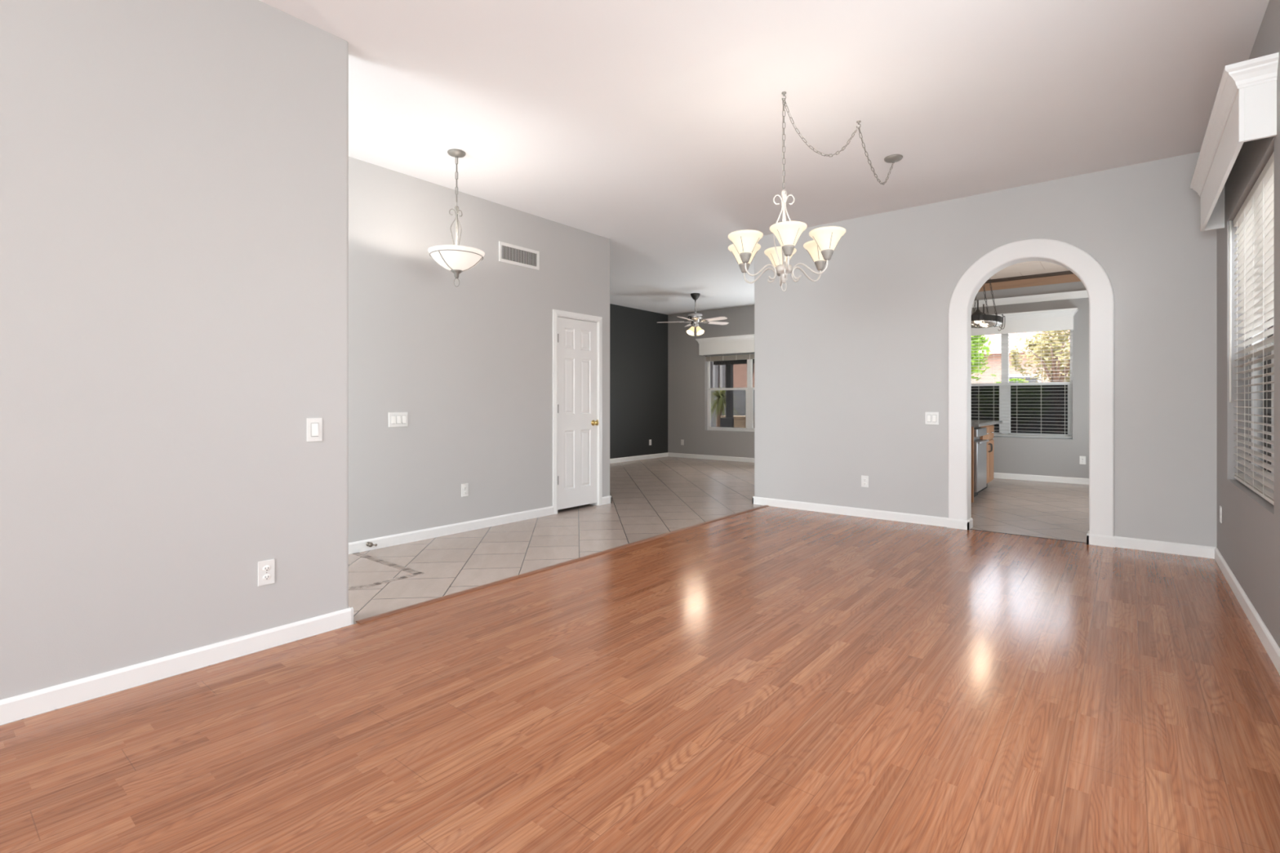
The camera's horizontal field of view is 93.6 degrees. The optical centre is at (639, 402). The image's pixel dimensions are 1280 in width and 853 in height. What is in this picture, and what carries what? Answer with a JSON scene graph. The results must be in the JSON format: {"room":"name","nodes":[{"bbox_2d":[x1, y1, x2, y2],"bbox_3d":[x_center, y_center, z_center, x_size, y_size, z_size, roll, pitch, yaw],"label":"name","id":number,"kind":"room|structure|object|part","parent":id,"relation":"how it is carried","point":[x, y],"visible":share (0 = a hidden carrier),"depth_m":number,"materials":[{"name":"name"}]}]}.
{"room":"empty living room","nodes":[
{"label":"empty living room","id":0,"kind":"room"},
{"bbox_2d":[0,0,348,700],"bbox_3d":[-2.325,-0.362,2.261,0.140,3.045,2.390,0,0,39],"label":"wall","id":1,"kind":"structure","parent":0,"point":[174,174],"depth_m":2.54,"materials":[{"name":"grey paint"}]},
{"bbox_2d":[257,559,275,586],"bbox_3d":[-1.763,0.803,2.838,0.009,0.116,0.072,0,0,39],"label":"wall outlet","id":2,"kind":"object","parent":1,"relation":"attached to","point":[266,569],"visible":1,"depth_m":2.83,"materials":[{"name":"white plastic"}]},
{"bbox_2d":[262,573,270,580],"bbox_3d":[-1.760,0.824,2.836,0.003,0.027,0.033,0,0,39],"label":"receptacle","id":3,"kind":"object","parent":2,"relation":"attached to","point":[265,576],"depth_m":2.83,"materials":[{"name":"white plastic"}]},
{"bbox_2d":[262,565,271,571],"bbox_3d":[-1.760,0.782,2.836,0.003,0.027,0.033,0,0,39],"label":"receptacle","id":4,"kind":"object","parent":2,"relation":"attached to","point":[265,568],"depth_m":2.84,"materials":[{"name":"white plastic"}]},
{"bbox_2d":[306,417,322,441],"bbox_3d":[-1.625,0.136,3.004,0.014,0.118,0.074,0,0,39],"label":"light switch","id":5,"kind":"object","parent":1,"relation":"attached to","point":[313,425],"visible":1,"depth_m":3.00,"materials":[{"name":"white plastic"}]},
{"bbox_2d":[348,156,609,542],"bbox_3d":[-3.655,-0.362,2.939,0.120,3.045,10.370,0,0,39],"label":"wall","id":6,"kind":"structure","parent":0,"point":[469,364],"depth_m":5.29,"materials":[{"name":"grey paint"}]},
{"bbox_2d":[366,542,377,546],"bbox_3d":[-2.094,1.108,4.694,0.071,0.037,0.060,0,0,39],"label":"door stop","id":7,"kind":"object","parent":6,"relation":"attached to","point":[368,544],"visible":1,"depth_m":4.68,"materials":[{"name":"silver metal"}]},
{"bbox_3d":[-2.106,1.108,4.689,0.058,0.037,0.037,0,0,39],"label":"stem","id":8,"kind":"part","parent":7,"relation":"part of","materials":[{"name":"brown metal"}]},
{"bbox_2d":[388,412,408,426],"bbox_3d":[-1.972,0.140,4.911,0.014,0.118,0.166,0,0,39],"label":"light switch","id":9,"kind":"object","parent":6,"relation":"attached to","point":[395,419],"visible":1,"depth_m":4.91,"materials":[{"name":"white plastic"}]},
{"bbox_2d":[461,483,468,497],"bbox_3d":[-1.574,0.788,5.407,0.009,0.116,0.072,0,0,39],"label":"wall outlet","id":10,"kind":"object","parent":6,"relation":"attached to","point":[464,487],"visible":1,"depth_m":5.40,"materials":[{"name":"white plastic"}]},
{"bbox_2d":[348,495,611,554],"bbox_3d":[-3.715,1.117,2.997,0.314,0.086,10.384,0,0,39],"label":"baseboard","id":11,"kind":"structure","parent":6,"relation":"attached to","point":[424,534],"depth_m":5.27,"materials":[{"name":"white wood"}]},
{"bbox_2d":[498,240,539,270],"bbox_3d":[-1.179,-1.435,5.894,0.010,0.190,0.500,0,0,39],"label":"air vent","id":12,"kind":"object","parent":6,"relation":"in","point":[527,258],"visible":1,"depth_m":5.89,"materials":[{"name":"white metal"}]},
{"bbox_2d":[552,309,602,514],"bbox_3d":[-0.693,0.096,6.547,0.183,2.128,0.749,0,0,39],"label":"door","id":13,"kind":"structure","parent":6,"relation":"in","point":[577,338],"depth_m":6.53,"materials":[{"name":"white wood"}]},
{"bbox_3d":[-0.496,0.228,6.700,0.070,0.064,0.064,0,0,39],"label":"knob","id":14,"kind":"part","parent":13,"relation":"part of","materials":[{"name":"gold metal"}]},
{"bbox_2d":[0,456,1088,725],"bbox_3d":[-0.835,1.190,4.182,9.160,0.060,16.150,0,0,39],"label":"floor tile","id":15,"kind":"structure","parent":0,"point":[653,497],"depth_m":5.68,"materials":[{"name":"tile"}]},
{"bbox_2d":[348,552,424,589],"bbox_3d":[-2.017,1.160,4.120,0.918,0.003,0.630,0,0,39],"label":"trim","id":16,"kind":"structure","parent":15,"relation":"in","point":[413,572],"depth_m":4.12,"materials":[{"name":"beige tile"}]},
{"bbox_2d":[973,426,988,497],"bbox_3d":[3.885,0.730,7.443,0.675,0.860,0.610,0,0,39],"label":"dishwasher","id":17,"kind":"object","parent":15,"relation":"on","point":[980,445],"visible":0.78,"depth_m":7.15,"materials":[{"name":"silver metal"}]},
{"bbox_2d":[973,426,979,440],"bbox_3d":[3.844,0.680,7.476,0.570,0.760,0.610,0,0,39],"label":"control panel","id":18,"kind":"object","parent":17,"relation":"attached to","point":[977,438],"depth_m":7.34,"materials":[{"name":"silver metal"}]},
{"bbox_3d":[4.095,0.755,7.273,0.075,0.590,0.604,0,0,39],"label":"door panel","id":19,"kind":"part","parent":17,"relation":"part of","materials":[{"name":"silver metal"}]},
{"bbox_3d":[4.095,0.357,7.273,0.075,0.095,0.604,0,0,39],"label":"control panel","id":20,"kind":"part","parent":17,"relation":"part of","materials":[{"name":"silver metal"}]},
{"bbox_2d":[971,424,995,502],"bbox_3d":[4.000,0.720,7.852,0.940,0.880,1.560,0,0,39],"label":"kitchen island","id":21,"kind":"object","parent":15,"relation":"on","point":[989,428],"visible":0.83,"depth_m":7.81,"materials":[{"name":"brown wood"}]},
{"bbox_3d":[3.511,0.720,7.263,0.920,0.880,0.030,0,0,39],"label":"panel","id":22,"kind":"part","parent":21,"relation":"part of","materials":[{"name":"brown wood"}]},
{"bbox_3d":[4.417,0.395,7.698,0.020,0.170,0.385,0,0,39],"label":"drawer","id":23,"kind":"part","parent":21,"relation":"part of","materials":[{"name":"brown wood"}]},
{"bbox_2d":[971,420,1002,426],"bbox_3d":[3.994,0.263,7.844,1.040,0.035,1.660,0,0,39],"label":"island countertop","id":24,"kind":"structure","parent":21,"relation":"on","point":[974,423],"depth_m":7.40,"materials":[{"name":"stone"}]},
{"bbox_3d":[4.418,0.770,7.697,0.024,0.540,0.385,0,0,39],"label":"cabinet door","id":25,"kind":"part","parent":21,"relation":"part of","materials":[{"name":"brown wood"}]},
{"bbox_3d":[4.668,0.395,8.009,0.020,0.170,0.385,0,0,39],"label":"drawer","id":26,"kind":"part","parent":21,"relation":"part of","materials":[{"name":"brown wood"}]},
{"bbox_3d":[4.670,0.770,8.008,0.024,0.540,0.385,0,0,39],"label":"cabinet door","id":27,"kind":"part","parent":21,"relation":"part of","materials":[{"name":"brown wood"}]},
{"bbox_2d":[609,303,667,458],"bbox_3d":[-1.721,-0.362,10.153,0.130,3.045,7.620,0,0,39],"label":"wall","id":28,"kind":"structure","parent":0,"point":[638,343],"depth_m":12.13,"materials":[{"name":"grey paint"}]},
{"bbox_2d":[609,452,667,463],"bbox_3d":[-1.045,1.117,10.874,0.014,0.086,5.250,0,0,39],"label":"baseboard","id":29,"kind":"structure","parent":28,"relation":"attached to","point":[660,455],"depth_m":12.10,"materials":[{"name":"white wood"}]},
{"bbox_2d":[0,506,1279,852],"bbox_3d":[-0.697,1.190,1.094,3.820,0.060,11.525,0,0,39],"label":"floor","id":30,"kind":"structure","parent":0,"point":[769,679],"depth_m":2.18,"materials":[{"name":"brown wood"}]},
{"bbox_2d":[355,505,768,624],"bbox_3d":[-0.031,1.156,4.955,0.058,0.008,4.615,0,0,39],"label":"trim","id":31,"kind":"structure","parent":30,"relation":"on","point":[504,580],"depth_m":4.04,"materials":[{"name":"brown wood"}]},
{"bbox_2d":[969,528,1084,542],"bbox_3d":[3.348,1.164,5.233,0.900,0.012,0.012,0,0,39],"label":"trim","id":32,"kind":"structure","parent":30,"relation":"on","point":[970,529],"depth_m":5.22,"materials":[{"name":"brown wood"}]},
{"bbox_2d":[667,305,754,457],"bbox_3d":[2.342,-0.362,11.613,4.610,3.045,0.160,0,0,39],"label":"wall","id":33,"kind":"structure","parent":0,"point":[687,370],"depth_m":12.47,"materials":[{"name":"grey paint"}]},
{"bbox_2d":[667,452,754,462],"bbox_3d":[2.287,1.117,11.545,4.350,0.086,0.014,0,0,39],"label":"baseboard","id":34,"kind":"structure","parent":33,"relation":"attached to","point":[671,455],"depth_m":12.20,"materials":[{"name":"white wood"}]},
{"bbox_2d":[695,333,754,355],"bbox_3d":[2.006,-1.133,11.666,2.100,0.335,0.180,0,0,39],"label":"window valance","id":35,"kind":"object","parent":33,"relation":"attached to","point":[743,343],"visible":0.57,"depth_m":11.84,"materials":[{"name":"white wood"}]},
{"bbox_3d":[2.006,-1.249,11.666,2.100,0.102,0.180,0,0,39],"label":"crown moulding","id":36,"kind":"part","parent":35,"relation":"part of","materials":[{"name":"white wood"}]},
{"bbox_2d":[707,353,754,431],"bbox_3d":[2.124,-0.195,11.829,1.860,1.530,0.058,0,0,39],"label":"window","id":37,"kind":"structure","parent":33,"relation":"in","point":[731,383],"depth_m":12.09,"materials":[{"name":"plastic"}]},
{"bbox_3d":[1.771,0.119,12.108,0.880,0.822,0.048,0,0,39],"label":"sash","id":38,"kind":"part","parent":37,"relation":"part of","materials":[{"name":"plastic"}]},
{"bbox_2d":[706,353,754,361],"bbox_3d":[2.081,-0.900,11.775,1.840,0.120,0.052,0,0,39],"label":"window blind","id":39,"kind":"object","parent":37,"relation":"attached to","point":[749,356],"visible":0.53,"depth_m":11.98,"materials":[{"name":"white plastic"}]},
{"bbox_3d":[2.502,0.119,11.516,0.800,0.822,0.048,0,0,39],"label":"sash","id":40,"kind":"part","parent":37,"relation":"part of","materials":[{"name":"plastic"}]},
{"bbox_2d":[259,0,1269,315],"bbox_3d":[-0.835,-1.932,4.182,9.160,0.106,16.150,0,0,39],"label":"ceiling","id":41,"kind":"structure","parent":0,"point":[652,128],"depth_m":3.79,"materials":[{"name":"paint"}]},
{"bbox_2d":[427,148,484,286],"bbox_3d":[-1.382,-1.379,4.534,0.412,1.013,0.412,0,0,39],"label":"pendant light","id":42,"kind":"object","parent":41,"relation":"hanging from","point":[457,259],"visible":1,"depth_m":4.45,"materials":[{"name":"white glass"}]},
{"bbox_3d":[-1.382,-1.047,4.534,0.390,0.116,0.390,0,0,39],"label":"wire frame","id":43,"kind":"part","parent":42,"relation":"part of","materials":[{"name":"grey metal"}]},
{"bbox_3d":[-1.382,-1.063,4.534,0.412,0.146,0.412,0,0,39],"label":"lamp shade","id":44,"kind":"part","parent":42,"relation":"part of","materials":[{"name":"white glass"}]},
{"bbox_3d":[-1.382,-1.298,4.534,0.034,0.375,0.034,0,0,39],"label":"stem","id":45,"kind":"part","parent":42,"relation":"part of","materials":[{"name":"grey metal"}]},
{"bbox_3d":[-1.381,-1.663,4.536,0.005,0.385,0.013,0,0,-24],"label":"cord","id":46,"kind":"part","parent":42,"relation":"part of","materials":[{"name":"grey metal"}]},
{"bbox_3d":[-1.382,-1.683,4.534,0.018,0.349,0.018,0,0,-43],"label":"chain","id":47,"kind":"part","parent":42,"relation":"part of","materials":[{"name":"grey metal"}]},
{"bbox_2d":[657,293,728,337],"bbox_3d":[0.971,-1.512,10.395,1.271,0.745,1.282,0,0,39],"label":"ceiling fan","id":48,"kind":"object","parent":41,"relation":"hanging from","point":[695,317],"visible":1,"depth_m":10.37,"materials":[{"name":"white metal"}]},
{"bbox_3d":[0.531,-1.405,10.508,0.472,0.034,0.134,0,0,10],"label":"fan blade","id":49,"kind":"part","parent":48,"relation":"part of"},
{"bbox_3d":[0.872,-1.238,10.361,0.142,0.155,0.146,0,0,39],"label":"lamp shade","id":50,"kind":"part","parent":48,"relation":"part of","materials":[{"name":"white glass"}]},
{"bbox_3d":[0.960,-1.663,10.431,0.048,0.245,0.047,0,0,39],"label":"down rod","id":51,"kind":"part","parent":48,"relation":"part of","materials":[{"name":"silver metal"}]},
{"bbox_3d":[1.029,-1.238,10.344,0.146,0.155,0.142,0,0,39],"label":"lamp shade","id":52,"kind":"part","parent":48,"relation":"part of","materials":[{"name":"white glass"}]},
{"bbox_3d":[1.261,-1.405,10.116,0.134,0.034,0.472,0,0,-44],"label":"fan blade","id":53,"kind":"part","parent":48,"relation":"part of","materials":[{"name":"white wood"}]},
{"bbox_3d":[1.353,-1.405,10.620,0.472,0.034,0.134,0,0,-26],"label":"fan blade","id":54,"kind":"part","parent":48,"relation":"part of","materials":[{"name":"white wood"}]},
{"bbox_2d":[728,91,902,291],"bbox_3d":[1.242,-1.282,4.110,0.744,1.206,1.840,0,0,39],"label":"chandelier","id":55,"kind":"object","parent":41,"relation":"hanging from","point":[744,247],"visible":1,"depth_m":3.60,"materials":[{"name":"beige glass"}]},
{"bbox_3d":[0.664,-0.936,3.825,0.204,0.120,0.204,0,0,39],"label":"lamp shade","id":56,"kind":"part","parent":55,"relation":"part of","materials":[{"name":"white glass"}]},
{"bbox_3d":[0.624,-0.936,3.558,0.204,0.120,0.204,0,0,39],"label":"lamp shade","id":57,"kind":"part","parent":55,"relation":"part of","materials":[{"name":"white glass"}]},
{"bbox_3d":[0.747,-0.786,3.759,0.222,0.094,0.010,0,0,38],"label":"arm","id":58,"kind":"part","parent":55,"relation":"part of","materials":[{"name":"white metal"}]},
{"bbox_3d":[0.723,-0.787,3.597,0.222,0.094,0.010,0,0,-22],"label":"arm","id":59,"kind":"part","parent":55,"relation":"part of","materials":[{"name":"white metal"}]},
{"bbox_3d":[0.915,-0.936,3.924,0.204,0.120,0.204,0,0,39],"label":"lamp shade","id":60,"kind":"part","parent":55,"relation":"part of","materials":[{"name":"white glass"}]},
{"bbox_3d":[0.875,-1.576,3.657,0.015,0.552,0.015,0,0,-43],"label":"chain","id":61,"kind":"part","parent":55,"relation":"part of","materials":[{"name":"grey metal"}]},
{"bbox_3d":[0.875,-1.009,3.657,0.100,0.566,0.100,0,0,39],"label":"stem","id":62,"kind":"part","parent":55,"relation":"part of","materials":[{"name":"white metal"}]},
{"bbox_3d":[0.851,-0.786,3.494,0.010,0.094,0.222,0,0,8],"label":"arm","id":63,"kind":"part","parent":55,"relation":"part of","materials":[{"name":"white metal"}]},
{"bbox_3d":[0.836,-0.936,3.389,0.204,0.120,0.204,0,0,39],"label":"lamp shade","id":64,"kind":"part","parent":55,"relation":"part of","materials":[{"name":"white glass"}]},
{"bbox_3d":[1.028,-0.786,3.717,0.222,0.094,0.010,0,0,-22],"label":"arm","id":65,"kind":"part","parent":55,"relation":"part of","materials":[{"name":"white metal"}]},
{"bbox_3d":[1.004,-0.786,3.554,0.222,0.093,0.010,0,0,38],"label":"arm","id":66,"kind":"part","parent":55,"relation":"part of","materials":[{"name":"white metal"}]},
{"bbox_3d":[1.126,-0.936,3.756,0.204,0.120,0.204,0,0,39],"label":"lamp shade","id":67,"kind":"part","parent":55,"relation":"part of","materials":[{"name":"white glass"}]},
{"bbox_3d":[1.159,-1.710,3.836,0.684,0.267,0.019,0,0,-32],"label":"chain","id":68,"kind":"part","parent":55,"relation":"part of","materials":[{"name":"grey metal"}]},
{"bbox_3d":[1.087,-0.936,3.489,0.204,0.120,0.204,0,0,39],"label":"lamp shade","id":69,"kind":"part","parent":55,"relation":"part of","materials":[{"name":"white glass"}]},
{"bbox_3d":[1.454,-1.547,4.100,1.456,0.614,0.133,0,0,-42],"label":"cord","id":70,"kind":"part","parent":55,"relation":"part of","materials":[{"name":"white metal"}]},
{"bbox_3d":[1.704,-1.721,4.325,0.019,0.248,0.768,0,0,39],"label":"chain","id":71,"kind":"part","parent":55,"relation":"part of","materials":[{"name":"grey metal"}]},
{"bbox_2d":[971,278,1004,331],"bbox_3d":[4.207,-1.387,7.427,0.521,0.983,0.854,0,0,39],"label":"pot rack","id":72,"kind":"object","parent":41,"relation":"hanging from","point":[980,319],"visible":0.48,"depth_m":7.24,"materials":[{"name":"brown metal"}]},
{"bbox_3d":[4.090,-1.429,7.165,0.021,0.804,0.164,0,0,-9],"label":"hanging chain","id":73,"kind":"part","parent":72,"relation":"part of","materials":[{"name":"brown metal"}]},
{"bbox_3d":[4.439,-1.429,7.596,0.176,0.805,0.021,0,0,-4],"label":"hanging chain","id":74,"kind":"part","parent":72,"relation":"part of","materials":[{"name":"brown metal"}]},
{"bbox_2d":[754,151,1217,546],"bbox_3d":[2.835,-0.362,5.720,3.830,3.045,0.140,0,0,39],"label":"wall","id":75,"kind":"structure","parent":0,"point":[850,363],"depth_m":5.64,"materials":[{"name":"grey paint"}]},
{"bbox_2d":[861,475,868,487],"bbox_3d":[2.273,0.798,6.079,0.072,0.116,0.009,0,0,39],"label":"wall outlet","id":76,"kind":"object","parent":75,"relation":"attached to","point":[864,479],"visible":1,"depth_m":6.08,"materials":[{"name":"white plastic"}]},
{"bbox_2d":[924,412,938,424],"bbox_3d":[2.758,0.150,5.684,0.120,0.118,0.014,0,0,39],"label":"light switch","id":77,"kind":"object","parent":75,"relation":"attached to","point":[931,418],"visible":1,"depth_m":5.68,"materials":[{"name":"white plastic"}]},
{"bbox_2d":[752,496,1217,559],"bbox_3d":[2.820,1.117,5.713,3.844,0.086,0.181,0,0,39],"label":"baseboard","id":78,"kind":"structure","parent":75,"relation":"attached to","point":[1207,552],"depth_m":5.57,"materials":[{"name":"white wood"}]},
{"bbox_2d":[947,238,1114,536],"bbox_3d":[3.382,-0.127,5.266,1.214,2.574,0.167,0,0,39],"label":"trim","id":79,"kind":"structure","parent":75,"relation":"attached to","point":[1097,283],"depth_m":5.11,"materials":[{"name":"white paint"}]},
{"bbox_2d":[971,281,1088,478],"bbox_3d":[5.949,-0.362,8.925,4.380,3.045,0.160,0,0,39],"label":"wall","id":80,"kind":"structure","parent":0,"point":[1056,457],"depth_m":8.72,"materials":[{"name":"grey paint"}]},
{"bbox_2d":[971,329,1072,439],"bbox_3d":[5.616,-0.305,9.260,1.720,1.670,0.058,0,0,39],"label":"window","id":81,"kind":"structure","parent":80,"relation":"in","point":[1028,393],"depth_m":9.15,"materials":[{"name":"plastic"}]},
{"bbox_3d":[5.277,0.094,9.528,0.776,0.792,0.048,0,0,39],"label":"sash","id":82,"kind":"part","parent":81,"relation":"part of","materials":[{"name":"plastic"}]},
{"bbox_2d":[971,329,1072,438],"bbox_3d":[5.568,-0.305,9.201,1.700,1.630,0.056,0,0,39],"label":"window blind","id":83,"kind":"object","parent":81,"relation":"attached to","point":[1016,335],"visible":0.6,"depth_m":9.05,"materials":[{"name":"plastic"}]},
{"bbox_3d":[5.304,-0.295,9.415,0.002,1.590,0.054,0,0,39],"label":"ladder cord","id":84,"kind":"part","parent":83,"relation":"part of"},
{"bbox_3d":[5.700,-0.295,9.094,0.002,1.590,0.054,0,0,39],"label":"ladder cord","id":85,"kind":"part","parent":83,"relation":"part of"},
{"bbox_3d":[5.568,0.501,9.201,1.700,0.018,0.050,0,0,39],"label":"rail","id":86,"kind":"part","parent":83,"relation":"part of","materials":[{"name":"white plastic"}]},
{"bbox_3d":[6.163,-0.295,8.720,0.002,1.590,0.054,0,0,39],"label":"ladder cord","id":87,"kind":"part","parent":83,"relation":"part of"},
{"bbox_3d":[5.952,0.094,8.982,0.768,0.792,0.048,0,0,39],"label":"sash","id":88,"kind":"part","parent":81,"relation":"part of","materials":[{"name":"plastic"}]},
{"bbox_2d":[971,307,1078,335],"bbox_3d":[5.443,-1.183,9.116,1.932,0.295,0.180,0,0,39],"label":"window valance","id":89,"kind":"object","parent":80,"relation":"attached to","point":[1054,319],"visible":0.51,"depth_m":8.79,"materials":[{"name":"white wood"}]},
{"bbox_3d":[5.443,-1.279,9.116,1.932,0.102,0.180,0,0,39],"label":"crown moulding","id":90,"kind":"part","parent":89,"relation":"part of","materials":[{"name":"white wood"}]},
{"bbox_2d":[978,270,1081,291],"bbox_3d":[5.752,-1.802,8.920,4.080,0.154,0.095,0,0,39],"label":"trim","id":91,"kind":"structure","parent":80,"relation":"attached to","point":[1064,277],"depth_m":8.89,"materials":[{"name":"brown wood"}]},
{"bbox_2d":[972,289,1088,307],"bbox_3d":[5.767,-1.535,8.937,4.080,0.100,0.050,0,0,39],"label":"trim","id":92,"kind":"structure","parent":80,"relation":"attached to","point":[1078,294],"depth_m":8.88,"materials":[{"name":"white wood"}]},
{"bbox_2d":[993,472,1088,484],"bbox_3d":[5.778,1.117,8.951,4.080,0.086,0.014,0,0,39],"label":"baseboard","id":93,"kind":"structure","parent":80,"relation":"attached to","point":[996,475],"depth_m":8.84,"materials":[{"name":"white wood"}]},
{"bbox_2d":[1079,456,1085,464],"bbox_3d":[6.288,0.820,8.542,0.072,0.116,0.009,0,0,39],"label":"wall outlet","id":94,"kind":"object","parent":80,"relation":"attached to","point":[1082,459],"visible":1,"depth_m":8.54,"materials":[{"name":"white plastic"}]},
{"bbox_2d":[1217,0,1279,648],"bbox_3d":[0.812,-0.362,0.050,0.160,3.045,11.500,0,0,39],"label":"wall","id":95,"kind":"structure","parent":0,"point":[1248,534],"depth_m":3.41,"materials":[{"name":"paint"}]},
{"bbox_2d":[1219,505,1222,523],"bbox_3d":[4.103,0.790,4.250,0.009,0.116,0.072,0,0,39],"label":"wall outlet","id":96,"kind":"object","parent":95,"relation":"attached to","point":[1220,507],"visible":1,"depth_m":4.22,"materials":[{"name":"white plastic"}]},
{"bbox_2d":[1190,52,1279,231],"bbox_3d":[3.355,-1.367,3.454,0.170,0.345,1.950,0,0,39],"label":"window valance","id":97,"kind":"object","parent":95,"relation":"attached to","point":[1244,109],"visible":1,"depth_m":2.87,"materials":[{"name":"white wood"}]},
{"bbox_3d":[3.957,-1.357,4.144,0.102,0.325,0.018,0,0,39],"label":"panel","id":98,"kind":"part","parent":97,"relation":"part of","materials":[{"name":"white wood"}]},
{"bbox_3d":[2.805,-1.357,2.720,0.102,0.325,0.018,0,0,39],"label":"panel","id":99,"kind":"part","parent":97,"relation":"part of","materials":[{"name":"white wood"}]},
{"bbox_2d":[1214,547,1279,675],"bbox_3d":[0.701,1.117,0.050,0.014,0.086,11.360,0,0,39],"label":"baseboard","id":100,"kind":"structure","parent":95,"relation":"attached to","point":[1267,640],"depth_m":3.15,"materials":[{"name":"white wood"}]},
{"bbox_2d":[1229,151,1274,505],"bbox_3d":[3.421,-0.352,3.332,0.074,1.695,1.598,0,0,39],"label":"window blind","id":101,"kind":"object","parent":95,"relation":"attached to","point":[1255,219],"visible":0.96,"depth_m":3.37,"materials":[{"name":"white plastic"}]},
{"bbox_3d":[3.818,-0.341,3.808,0.054,1.652,0.002,0,0,39],"label":"ladder cord","id":102,"kind":"part","parent":101,"relation":"part of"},
{"bbox_3d":[3.620,-0.341,3.563,0.054,1.652,0.002,0,0,39],"label":"ladder cord","id":103,"kind":"part","parent":101,"relation":"part of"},
{"bbox_3d":[3.421,-1.175,3.318,0.056,0.045,1.577,0,0,39],"label":"head rail","id":104,"kind":"part","parent":101,"relation":"part of","materials":[{"name":"white plastic"}]},
{"bbox_3d":[3.421,0.486,3.318,0.050,0.018,1.577,0,0,39],"label":"rail","id":105,"kind":"part","parent":101,"relation":"part of","materials":[{"name":"white plastic"}]},
{"bbox_3d":[3.421,-0.341,3.318,0.054,1.652,0.002,0,0,39],"label":"ladder cord","id":106,"kind":"part","parent":101,"relation":"part of","materials":[{"name":"white fabric"}]},
{"bbox_3d":[3.223,-0.341,3.073,0.054,1.652,0.002,0,0,39],"label":"ladder cord","id":107,"kind":"part","parent":101,"relation":"part of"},
{"bbox_2d":[1249,316,1274,491],"bbox_3d":[3.494,-0.347,3.283,0.058,1.715,1.630,0,0,39],"label":"window","id":108,"kind":"structure","parent":95,"relation":"in","point":[1270,395],"depth_m":3.75,"materials":[{"name":"plastic"}]},
{"bbox_3d":[3.754,0.080,3.597,0.005,0.780,0.735,0,0,39],"label":"pane","id":109,"kind":"part","parent":108,"relation":"part of","materials":[{"name":"clear glass"}]},
{"bbox_3d":[3.762,-0.738,3.590,0.005,0.855,0.735,0,0,39],"label":"pane","id":110,"kind":"part","parent":108,"relation":"part of","materials":[{"name":"clear glass"}]},
{"bbox_3d":[-4.430,-0.363,-0.339,0.140,3.045,4.300,0,0,39],"label":"wall","id":111,"kind":"structure","parent":0,"visible":0},
{"bbox_2d":[0,606,353,725],"bbox_3d":[-3.668,1.117,0.591,0.154,0.086,6.704,0,0,39],"label":"baseboard","id":112,"kind":"structure","parent":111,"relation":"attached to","point":[28,704],"depth_m":2.52,"materials":[{"name":"white wood"}]},
{"label":"outside","id":113,"kind":"structure","parent":0,"visible":0},
{"bbox_3d":[19.529,1.360,36.052,75.000,0.100,59.380,0,0,39],"label":"ground","id":114,"kind":"structure","parent":113,"visible":0},
{"bbox_2d":[971,334,996,380],"bbox_3d":[7.249,-0.346,13.966,1.784,3.343,1.935,0,0,39],"label":"tree","id":115,"kind":"object","parent":114,"relation":"on","point":[975,350],"visible":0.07,"depth_m":13.16,"materials":[{"name":"green plant"}]},
{"bbox_2d":[995,377,1028,382],"bbox_3d":[8.443,0.379,13.642,1.521,1.899,0.775,0,0,39],"label":"shrub","id":116,"kind":"object","parent":114,"relation":"on","point":[1020,380],"visible":0.02,"depth_m":13.53,"materials":[{"name":"green plant"}]},
{"bbox_2d":[971,329,1070,383],"bbox_3d":[17.668,-0.915,24.295,13.100,4.450,9.200,0,0,39],"label":"house","id":117,"kind":"structure","parent":114,"relation":"on","point":[991,359],"depth_m":22.69,"materials":[{"name":"beige paint"}]},
{"bbox_3d":[13.987,-0.440,22.051,1.000,1.000,0.020,0,0,39],"label":"pane","id":118,"kind":"part","parent":117,"relation":"part of","materials":[{"name":"clear glass"}]},
{"bbox_2d":[1008,329,1070,382],"bbox_3d":[8.700,-0.357,12.555,1.751,3.364,1.749,0,0,39],"label":"tree","id":119,"kind":"object","parent":114,"relation":"on","point":[1053,377],"visible":0.38,"depth_m":12.60,"materials":[{"name":"green plant"}]}
]}

